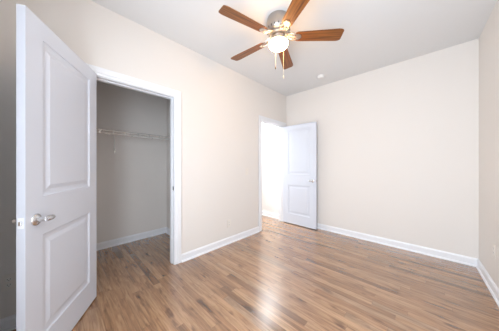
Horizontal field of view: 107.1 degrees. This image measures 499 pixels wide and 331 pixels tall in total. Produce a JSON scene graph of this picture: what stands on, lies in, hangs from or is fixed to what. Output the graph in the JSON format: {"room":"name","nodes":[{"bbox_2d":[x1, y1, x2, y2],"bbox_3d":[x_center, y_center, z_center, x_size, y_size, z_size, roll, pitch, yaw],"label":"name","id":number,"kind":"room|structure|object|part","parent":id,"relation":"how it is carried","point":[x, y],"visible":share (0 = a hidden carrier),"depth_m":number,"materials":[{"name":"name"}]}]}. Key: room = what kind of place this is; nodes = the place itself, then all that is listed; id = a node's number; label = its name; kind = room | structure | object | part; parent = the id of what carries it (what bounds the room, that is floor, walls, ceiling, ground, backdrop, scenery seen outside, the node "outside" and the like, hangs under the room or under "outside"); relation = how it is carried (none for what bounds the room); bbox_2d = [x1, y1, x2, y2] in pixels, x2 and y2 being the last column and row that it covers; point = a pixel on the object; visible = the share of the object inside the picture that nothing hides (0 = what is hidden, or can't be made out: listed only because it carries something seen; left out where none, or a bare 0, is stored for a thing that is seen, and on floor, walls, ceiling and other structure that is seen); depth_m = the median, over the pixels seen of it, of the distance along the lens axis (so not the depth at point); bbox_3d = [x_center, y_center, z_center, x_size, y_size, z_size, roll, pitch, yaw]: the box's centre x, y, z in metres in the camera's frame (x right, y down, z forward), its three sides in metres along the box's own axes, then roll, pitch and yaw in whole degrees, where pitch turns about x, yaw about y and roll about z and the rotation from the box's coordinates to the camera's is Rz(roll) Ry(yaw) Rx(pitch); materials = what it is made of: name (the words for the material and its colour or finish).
{"room":"empty bedroom","nodes":[
{"label":"empty bedroom","id":0,"kind":"room"},
{"bbox_2d":[96,81,166,242],"bbox_3d":[-2.095,-0.150,2.731,0.115,2.680,1.660,0,0,44],"label":"wall","id":1,"kind":"structure","parent":0,"point":[131,182],"depth_m":2.87,"materials":[{"name":"white paint"}]},
{"bbox_2d":[96,227,166,250],"bbox_3d":[-2.004,1.142,2.723,0.028,0.096,1.545,0,0,44],"label":"baseboard","id":2,"kind":"structure","parent":1,"relation":"attached to","point":[111,243],"depth_m":2.86,"materials":[{"name":"white paint"}]},
{"bbox_2d":[96,128,169,152],"bbox_3d":[-1.897,-0.333,2.625,0.316,0.295,1.540,0,0,44],"label":"wire shelf","id":3,"kind":"object","parent":1,"relation":"attached to","point":[113,133],"visible":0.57,"depth_m":2.67,"materials":[{"name":"white metal"}]},
{"bbox_3d":[-1.791,-0.427,2.518,0.013,0.013,1.533,0,0,44],"label":"lip rod","id":4,"kind":"part","parent":3,"relation":"part of","materials":[{"name":"white metal"}]},
{"bbox_3d":[-1.794,-0.470,2.521,0.013,0.013,1.533,0,0,44],"label":"lip rod","id":5,"kind":"part","parent":3,"relation":"part of","materials":[{"name":"white metal"}]},
{"bbox_2d":[0,0,285,318],"bbox_3d":[-0.673,-0.150,2.536,0.115,2.680,4.120,0,0,44],"label":"wall","id":6,"kind":"structure","parent":0,"point":[221,107],"depth_m":2.33,"materials":[{"name":"white paint"}]},
{"bbox_2d":[0,314,15,330],"bbox_3d":[-1.624,1.142,1.444,0.028,0.096,0.429,0,0,44],"label":"baseboard","id":7,"kind":"structure","parent":6,"relation":"attached to","point":[8,323],"depth_m":1.33,"materials":[{"name":"white paint"}]},
{"bbox_2d":[1,272,15,291],"bbox_3d":[-1.742,0.845,1.335,0.009,0.115,0.070,0,0,44],"label":"wall outlet","id":8,"kind":"object","parent":6,"relation":"attached to","point":[8,282],"visible":0.87,"depth_m":1.33,"materials":[{"name":"white plastic"}]},
{"bbox_2d":[12,3,95,330],"bbox_3d":[-1.282,0.176,1.299,0.160,2.000,0.765,0,0,-17],"label":"door","id":9,"kind":"structure","parent":6,"relation":"in","point":[55,220],"depth_m":1.14,"materials":[{"name":"white paint"}]},
{"bbox_3d":[-1.169,0.297,0.943,0.025,0.056,0.002,0,0,-17],"label":"latch plate","id":10,"kind":"part","parent":9,"relation":"part of","materials":[{"name":"silver metal"}]},
{"bbox_3d":[-1.151,0.297,1.018,0.046,0.066,0.066,0,0,-18],"label":"lever handle","id":11,"kind":"part","parent":9,"relation":"part of","materials":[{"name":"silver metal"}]},
{"bbox_3d":[-1.136,0.296,1.049,0.032,0.031,0.061,0,0,-17],"label":"lever","id":12,"kind":"part","parent":9,"relation":"part of","materials":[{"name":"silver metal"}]},
{"bbox_2d":[86,63,180,264],"bbox_3d":[-1.206,0.142,1.979,0.149,2.096,0.922,0,0,44],"label":"door frame","id":13,"kind":"structure","parent":6,"relation":"attached to","point":[102,75],"depth_m":2.22,"materials":[{"name":"white paint"}]},
{"bbox_2d":[181,226,259,262],"bbox_3d":[-0.333,1.142,2.787,0.028,0.096,1.453,0,0,44],"label":"baseboard","id":14,"kind":"structure","parent":6,"relation":"attached to","point":[202,250],"depth_m":2.64,"materials":[{"name":"white paint"}]},
{"bbox_2d":[259,115,285,230],"bbox_3d":[0.431,0.142,3.681,0.149,2.096,0.894,0,0,44],"label":"door frame","id":15,"kind":"structure","parent":6,"relation":"attached to","point":[262,119],"depth_m":3.69,"materials":[{"name":"white paint"}]},
{"bbox_2d":[283,121,316,228],"bbox_3d":[0.978,0.183,3.647,0.731,1.986,0.160,0,0,44],"label":"door","id":16,"kind":"structure","parent":6,"relation":"in","point":[300,140],"depth_m":3.61,"materials":[{"name":"white paint"}]},
{"bbox_2d":[167,99,169,227],"bbox_3d":[-1.103,-0.150,3.008,1.160,2.680,0.115,0,0,44],"label":"wall","id":17,"kind":"structure","parent":0,"point":[168,100],"depth_m":3.23,"materials":[{"name":"white paint"}]},
{"bbox_2d":[12,215,498,330],"bbox_3d":[-0.016,1.240,1.982,4.400,0.100,4.235,0,0,44],"label":"floor","id":18,"kind":"structure","parent":0,"point":[283,276],"depth_m":1.80,"materials":[{"name":"brown wood"}]},
{"bbox_2d":[91,0,496,95],"bbox_3d":[-0.016,-1.540,1.982,4.400,0.100,4.235,0,0,44],"label":"ceiling","id":19,"kind":"structure","parent":0,"point":[377,34],"depth_m":2.04,"materials":[{"name":"white paint"}]},
{"bbox_2d":[219,0,343,78],"bbox_3d":[0.259,-1.208,1.888,1.198,0.563,1.226,0,0,44],"label":"ceiling fan","id":20,"kind":"object","parent":19,"relation":"hanging from","point":[279,22],"visible":1,"depth_m":1.80,"materials":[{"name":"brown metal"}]},
{"bbox_3d":[-0.043,-1.303,1.657,0.467,0.006,0.134,0,12,-33],"label":"blade","id":21,"kind":"part","parent":20,"relation":"part of","materials":[{"name":"brown wood"}]},
{"bbox_3d":[-0.017,-1.303,2.125,0.467,0.006,0.134,0,12,39],"label":"blade","id":22,"kind":"part","parent":20,"relation":"part of","materials":[{"name":"brown wood"}]},
{"bbox_3d":[0.174,-1.315,1.966,0.158,0.050,0.088,0,12,39],"label":"blade arm","id":23,"kind":"part","parent":20,"relation":"part of","materials":[{"name":"silver metal"}]},
{"bbox_3d":[0.167,-1.315,1.789,0.158,0.050,0.088,0,12,-33],"label":"blade arm","id":24,"kind":"part","parent":20,"relation":"part of","materials":[{"name":"silver metal"}]},
{"bbox_3d":[0.292,-1.214,1.873,0.198,0.074,0.198,0,0,44],"label":"light globe","id":25,"kind":"part","parent":20,"relation":"part of","materials":[{"name":"white glass"}]},
{"bbox_3d":[0.333,-1.315,1.727,0.088,0.050,0.158,12,-3,-14],"label":"blade arm","id":26,"kind":"part","parent":20,"relation":"part of","materials":[{"name":"silver metal"}]},
{"bbox_3d":[0.436,-1.303,2.244,0.134,0.006,0.467,-13,-5,21],"label":"blade","id":27,"kind":"part","parent":20,"relation":"part of","materials":[{"name":"brown wood"}]},
{"bbox_3d":[0.443,-1.315,1.867,0.158,0.050,0.088,0,-12,3],"label":"blade arm","id":28,"kind":"part","parent":20,"relation":"part of","materials":[{"name":"silver metal"}]},
{"bbox_3d":[0.394,-1.303,1.487,0.134,0.006,0.467,12,-3,-14],"label":"blade","id":29,"kind":"part","parent":20,"relation":"part of","materials":[{"name":"brown wood"}]},
{"bbox_3d":[0.690,-1.303,1.851,0.467,0.006,0.134,0,-12,3],"label":"blade","id":30,"kind":"part","parent":20,"relation":"part of","materials":[{"name":"brown wood"}]},
{"bbox_2d":[317,74,324,78],"bbox_3d":[1.190,-1.469,3.070,0.128,0.042,0.128,0,0,44],"label":"smoke detector","id":31,"kind":"object","parent":19,"relation":"attached to","point":[321,76],"visible":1,"depth_m":3.04,"materials":[{"name":"white plastic"}]},
{"bbox_2d":[262,38,478,258],"bbox_3d":[1.377,-0.150,3.501,4.300,2.680,0.115,0,0,44],"label":"wall","id":32,"kind":"structure","parent":0,"point":[398,143],"depth_m":2.65,"materials":[{"name":"white paint"}]},
{"bbox_2d":[262,211,278,218],"bbox_3d":[0.277,1.142,4.461,1.185,0.096,0.028,0,0,44],"label":"baseboard","id":33,"kind":"structure","parent":32,"relation":"attached to","point":[264,213],"depth_m":4.26,"materials":[{"name":"white paint"}]},
{"bbox_2d":[317,223,477,266],"bbox_3d":[1.743,1.142,3.050,2.594,0.096,0.028,0,0,44],"label":"baseboard","id":34,"kind":"structure","parent":32,"relation":"attached to","point":[462,259],"depth_m":2.60,"materials":[{"name":"white paint"}]},
{"bbox_2d":[479,0,498,288],"bbox_3d":[1.417,-0.150,0.680,0.115,2.680,3.900,0,0,42],"label":"wall","id":35,"kind":"structure","parent":0,"point":[489,37],"depth_m":1.84,"materials":[{"name":"white paint"}]},
{"bbox_2d":[476,259,498,306],"bbox_3d":[1.465,1.142,0.839,0.028,0.096,3.600,0,0,42],"label":"baseboard","id":36,"kind":"structure","parent":35,"relation":"attached to","point":[491,286],"depth_m":1.80,"materials":[{"name":"white paint"}]},
{"bbox_2d":[493,244,495,257],"bbox_3d":[2.280,0.795,1.720,0.009,0.115,0.070,0,0,42],"label":"wall outlet","id":37,"kind":"object","parent":35,"relation":"attached to","point":[494,246],"visible":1,"depth_m":1.70,"materials":[{"name":"white plastic"}]}
]}

